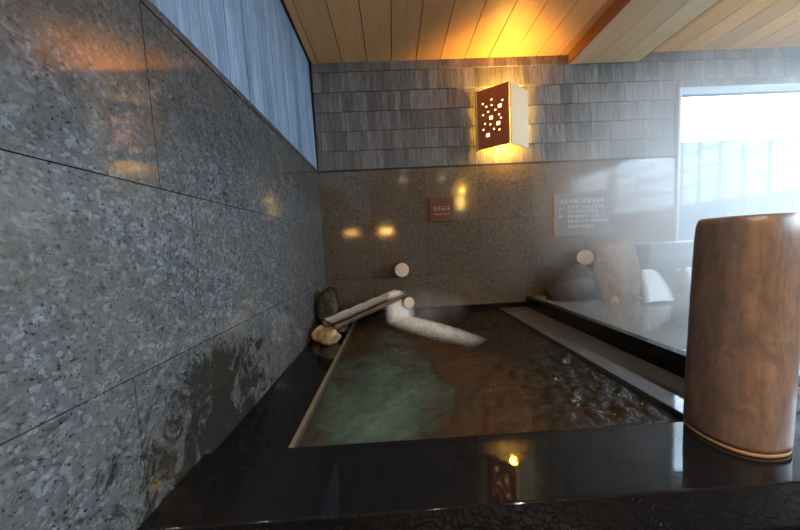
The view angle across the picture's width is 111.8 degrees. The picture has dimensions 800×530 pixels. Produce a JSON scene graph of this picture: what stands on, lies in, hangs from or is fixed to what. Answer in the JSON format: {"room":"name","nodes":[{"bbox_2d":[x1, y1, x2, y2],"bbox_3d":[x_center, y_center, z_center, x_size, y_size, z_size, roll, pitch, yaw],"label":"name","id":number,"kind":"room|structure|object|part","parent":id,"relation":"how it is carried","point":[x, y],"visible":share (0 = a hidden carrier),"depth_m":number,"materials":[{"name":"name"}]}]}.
{"room":"spa","nodes":[
{"label":"spa","id":0,"kind":"room"},
{"bbox_2d":[0,0,326,529],"bbox_3d":[-0.874,-0.377,-0.050,0.204,3.485,6.400,-3,4,-1],"label":"wall","id":1,"kind":"structure","parent":0,"point":[162,261],"depth_m":0.81,"materials":[{"name":"stone"}]},
{"bbox_2d":[315,310,676,444],"bbox_3d":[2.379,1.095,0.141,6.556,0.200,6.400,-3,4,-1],"label":"water","id":2,"kind":"structure","parent":0,"point":[473,341],"depth_m":1.96,"materials":[{"name":"liquid"}]},
{"bbox_2d":[388,290,463,335],"bbox_3d":[0.242,0.430,2.399,0.406,0.298,1.121,-6,5,-42],"label":"water","id":3,"kind":"object","parent":2,"relation":"on","point":[399,314],"visible":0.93,"depth_m":2.52,"materials":[{"name":"white liquid"}]},
{"bbox_2d":[137,307,799,529],"bbox_3d":[0.798,0.852,1.926,3.104,0.550,2.249,-3,4,-1],"label":"bath","id":4,"kind":"object","parent":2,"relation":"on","point":[277,469],"visible":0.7,"depth_m":0.94,"materials":[{"name":"black stone"}]},
{"bbox_2d":[311,324,324,341],"bbox_3d":[-0.702,0.586,2.362,0.134,0.132,0.168,-3,4,-1],"label":"rock","id":5,"kind":"object","parent":4,"relation":"on","point":[314,334],"visible":0.5,"depth_m":2.30,"materials":[{"name":"beige stone"}]},
{"bbox_2d":[316,287,340,323],"bbox_3d":[-0.679,0.415,2.637,0.233,0.432,0.389,-3,4,-1],"label":"rock","id":6,"kind":"object","parent":4,"relation":"on","point":[328,303],"visible":0.62,"depth_m":2.48,"materials":[{"name":"grey stone"}]},
{"bbox_2d":[318,327,340,344],"bbox_3d":[-0.580,0.589,2.250,0.184,0.130,0.151,-3,4,-1],"label":"rock","id":7,"kind":"object","parent":4,"relation":"on","point":[329,335],"visible":0.99,"depth_m":2.20,"materials":[{"name":"beige stone"}]},
{"bbox_2d":[322,293,406,329],"bbox_3d":[-0.300,0.424,2.577,0.848,0.210,0.237,-7,5,-42],"label":"spout","id":8,"kind":"object","parent":7,"relation":"on","point":[372,309],"visible":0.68,"depth_m":2.44,"materials":[{"name":"brown wood"}]},
{"bbox_2d":[324,289,405,322],"bbox_3d":[-0.293,0.376,2.582,0.840,0.156,0.192,-7,5,-42],"label":"water","id":9,"kind":"object","parent":8,"relation":"in","point":[347,313],"visible":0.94,"depth_m":2.53,"materials":[{"name":"white liquid"}]},
{"bbox_2d":[402,295,414,308],"bbox_3d":[0.072,0.377,2.768,0.126,0.126,0.139,-4,4,-16],"label":"pipe","id":10,"kind":"object","parent":8,"relation":"attached to","point":[408,302],"visible":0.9,"depth_m":2.70,"materials":[{"name":"beige wood"}]},
{"bbox_2d":[337,324,348,333],"bbox_3d":[-0.544,0.550,2.530,0.136,0.164,0.307,-3,4,-1],"label":"rock","id":11,"kind":"object","parent":4,"relation":"on","point":[343,330],"visible":0.23,"depth_m":2.44,"materials":[{"name":"grey stone"}]},
{"bbox_2d":[356,313,412,356],"bbox_3d":[-0.173,0.807,2.881,0.615,0.601,0.265,-3,4,-1],"label":"rock","id":12,"kind":"object","parent":4,"relation":"in","point":[384,317],"visible":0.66,"depth_m":2.77,"materials":[{"name":"grey stone"}]},
{"bbox_2d":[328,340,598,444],"bbox_3d":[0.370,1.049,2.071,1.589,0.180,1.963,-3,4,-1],"label":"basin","id":13,"kind":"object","parent":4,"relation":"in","point":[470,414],"depth_m":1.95,"materials":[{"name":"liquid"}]},
{"bbox_2d":[683,212,799,457],"bbox_3d":[1.210,0.225,0.966,0.263,0.794,0.233,-3,4,-1],"label":"log post","id":14,"kind":"object","parent":4,"relation":"on","point":[743,348],"visible":1,"depth_m":0.88,"materials":[{"name":"brown wood"}]},
{"bbox_2d":[526,296,799,413],"bbox_3d":[3.200,0.570,2.115,3.509,0.486,1.963,-3,4,-1],"label":"ledge","id":15,"kind":"object","parent":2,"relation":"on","point":[665,347],"visible":0.14,"depth_m":1.93,"materials":[{"name":"black stone"}]},
{"bbox_2d":[544,265,601,319],"bbox_3d":[1.821,0.354,2.837,0.584,0.711,0.320,-2,4,14],"label":"rock","id":16,"kind":"object","parent":15,"relation":"on","point":[576,289],"visible":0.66,"depth_m":2.73,"materials":[{"name":"grey stone"}]},
{"bbox_2d":[608,295,625,328],"bbox_3d":[2.090,0.498,2.624,0.144,0.428,0.131,-1,4,20],"label":"rock","id":17,"kind":"object","parent":15,"relation":"on","point":[616,316],"visible":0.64,"depth_m":2.58,"materials":[{"name":"grey stone"}]},
{"bbox_2d":[594,238,641,322],"bbox_3d":[2.250,0.209,2.826,0.396,0.960,0.387,-7,5,-42],"label":"rock","id":18,"kind":"object","parent":15,"relation":"on","point":[616,265],"visible":0.56,"depth_m":2.73,"materials":[{"name":"grey stone"}]},
{"bbox_2d":[602,297,671,329],"bbox_3d":[2.408,0.494,2.771,0.705,0.383,0.239,-3,4,-1],"label":"rock","id":19,"kind":"object","parent":15,"relation":"in","point":[658,313],"visible":0.48,"depth_m":2.68,"materials":[{"name":"grey stone"}]},
{"bbox_2d":[624,301,649,337],"bbox_3d":[2.196,0.520,2.508,0.200,0.389,0.155,-3,4,-1],"label":"rock","id":20,"kind":"object","parent":15,"relation":"on","point":[637,322],"visible":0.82,"depth_m":2.45,"materials":[{"name":"grey stone"}]},
{"bbox_2d":[667,268,690,328],"bbox_3d":[3.007,0.326,2.775,0.527,0.657,0.243,-4,4,-10],"label":"rock","id":21,"kind":"object","parent":15,"relation":"on","point":[679,284],"visible":0.38,"depth_m":2.74,"materials":[{"name":"grey stone"}]},
{"bbox_2d":[639,259,691,269],"bbox_3d":[2.876,-0.029,2.859,0.900,0.090,0.370,-3,4,-1],"label":"stone slab","id":22,"kind":"object","parent":21,"relation":"on","point":[675,263],"visible":0.23,"depth_m":2.67,"materials":[{"name":"grey stone"}]},
{"bbox_2d":[635,240,693,260],"bbox_3d":[2.839,-0.159,2.844,0.820,0.170,0.380,-3,4,-1],"label":"trough","id":23,"kind":"object","parent":22,"relation":"on","point":[667,250],"visible":0.52,"depth_m":2.65,"materials":[{"name":"grey stone"}]},
{"bbox_2d":[648,321,799,375],"bbox_3d":[3.203,0.750,2.163,3.378,0.120,1.893,-3,4,-1],"label":"basin","id":24,"kind":"object","parent":15,"relation":"in","point":[668,333],"depth_m":2.62,"materials":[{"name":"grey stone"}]},
{"label":"water","id":25,"kind":"object","parent":15,"relation":"in","visible":0},
{"bbox_2d":[641,269,673,302],"bbox_3d":[2.354,0.192,2.514,0.340,0.299,0.140,-3,4,-1],"label":"waterfall","id":26,"kind":"object","parent":25,"relation":"on","point":[656,288],"visible":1,"depth_m":2.49,"materials":[{"name":"white liquid"}]},
{"bbox_2d":[684,267,691,281],"bbox_3d":[2.754,0.171,2.524,0.200,0.299,0.140,-3,4,-1],"label":"waterfall","id":27,"kind":"object","parent":25,"relation":"on","point":[689,269],"visible":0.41,"depth_m":2.55,"materials":[{"name":"white liquid"}]},
{"bbox_2d":[280,0,799,63],"bbox_3d":[2.215,-2.177,-0.092,6.556,0.200,6.400,-3,4,-1],"label":"ceiling","id":28,"kind":"structure","parent":0,"point":[327,31],"depth_m":2.52,"materials":[{"name":"brown wood"}]},
{"bbox_2d":[568,0,720,63],"bbox_3d":[2.276,-2.025,-0.079,0.780,0.109,6.000,-3,4,-1],"label":"beam","id":29,"kind":"structure","parent":28,"relation":"attached to","point":[629,30],"depth_m":2.46,"materials":[{"name":"brown wood"}]},
{"bbox_2d":[309,47,799,343],"bbox_3d":[2.298,-0.761,3.118,6.386,3.485,0.201,-3,4,-1],"label":"wall","id":30,"kind":"structure","parent":0,"point":[391,137],"depth_m":2.98,"materials":[{"name":"stone"}]},
{"bbox_2d":[394,261,408,276],"bbox_3d":[0.019,0.047,2.922,0.163,0.163,0.169,-3,4,-1],"label":"pipe","id":31,"kind":"object","parent":30,"relation":"attached to","point":[401,269],"visible":1,"depth_m":2.84,"materials":[{"name":"beige wood"}]},
{"bbox_2d":[429,198,453,221],"bbox_3d":[0.456,-0.603,2.966,0.266,0.252,0.025,-3,4,-1],"label":"wall sign","id":32,"kind":"object","parent":30,"relation":"attached to","point":[440,209],"visible":1,"depth_m":2.96,"materials":[{"name":"brown wood"}]},
{"bbox_2d":[474,81,528,151],"bbox_3d":[1.101,-1.546,2.827,0.569,0.616,0.210,-3,4,-1],"label":"wall lamp","id":33,"kind":"object","parent":30,"relation":"attached to","point":[494,127],"visible":1,"depth_m":2.81,"materials":[{"name":"brown"}]},
{"bbox_3d":[0.966,-1.538,2.815,0.322,0.600,0.012,0,5,32],"label":"panel","id":34,"kind":"part","parent":33,"relation":"part of","materials":[{"name":"brown metal"}]},
{"bbox_2d":[357,295,645,336],"bbox_3d":[2.081,0.530,3.084,5.755,0.300,0.034,-3,4,-1],"label":"trim","id":35,"kind":"structure","parent":30,"relation":"attached to","point":[454,310],"depth_m":3.03,"materials":[{"name":"black stone"}]},
{"bbox_2d":[553,192,610,237],"bbox_3d":[2.029,-0.563,3.013,0.645,0.480,0.022,-3,4,-1],"label":"notice board","id":36,"kind":"object","parent":30,"relation":"attached to","point":[575,214],"visible":1,"depth_m":3.01,"materials":[{"name":"grey"}]},
{"bbox_2d":[572,249,593,264],"bbox_3d":[2.010,-0.086,2.972,0.173,0.173,0.169,-1,4,19],"label":"pipe","id":37,"kind":"object","parent":30,"relation":"attached to","point":[580,256],"visible":1,"depth_m":2.90,"materials":[{"name":"beige wood"}]},
{"bbox_2d":[674,83,799,271],"bbox_3d":[3.984,-0.975,3.079,1.800,2.010,0.100,-3,4,-1],"label":"window","id":38,"kind":"structure","parent":30,"relation":"in","point":[680,91],"depth_m":2.99,"materials":[{"name":"white metal"}]},
{"label":"outside","id":39,"kind":"structure","parent":0,"visible":0},
{"bbox_3d":[10.946,0.279,8.841,29.756,0.300,35.000,-3,4,-1],"label":"ground","id":40,"kind":"structure","parent":39,"visible":0},
{"bbox_2d":[679,138,774,240],"bbox_3d":[7.088,-1.259,6.723,5.800,3.450,0.200,-3,4,-1],"label":"wall","id":41,"kind":"structure","parent":40,"relation":"on","point":[701,161],"depth_m":6.57,"materials":[{"name":"grey"}]},
{"bbox_3d":[7.079,-1.157,6.710,0.668,3.249,0.160,-3,4,-1],"label":"wall panel","id":42,"kind":"part","parent":41,"relation":"part of","materials":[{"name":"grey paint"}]},
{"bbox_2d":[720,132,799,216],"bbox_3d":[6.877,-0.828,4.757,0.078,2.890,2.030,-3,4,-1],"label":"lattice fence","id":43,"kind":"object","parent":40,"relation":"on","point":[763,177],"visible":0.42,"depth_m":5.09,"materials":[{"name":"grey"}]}
]}

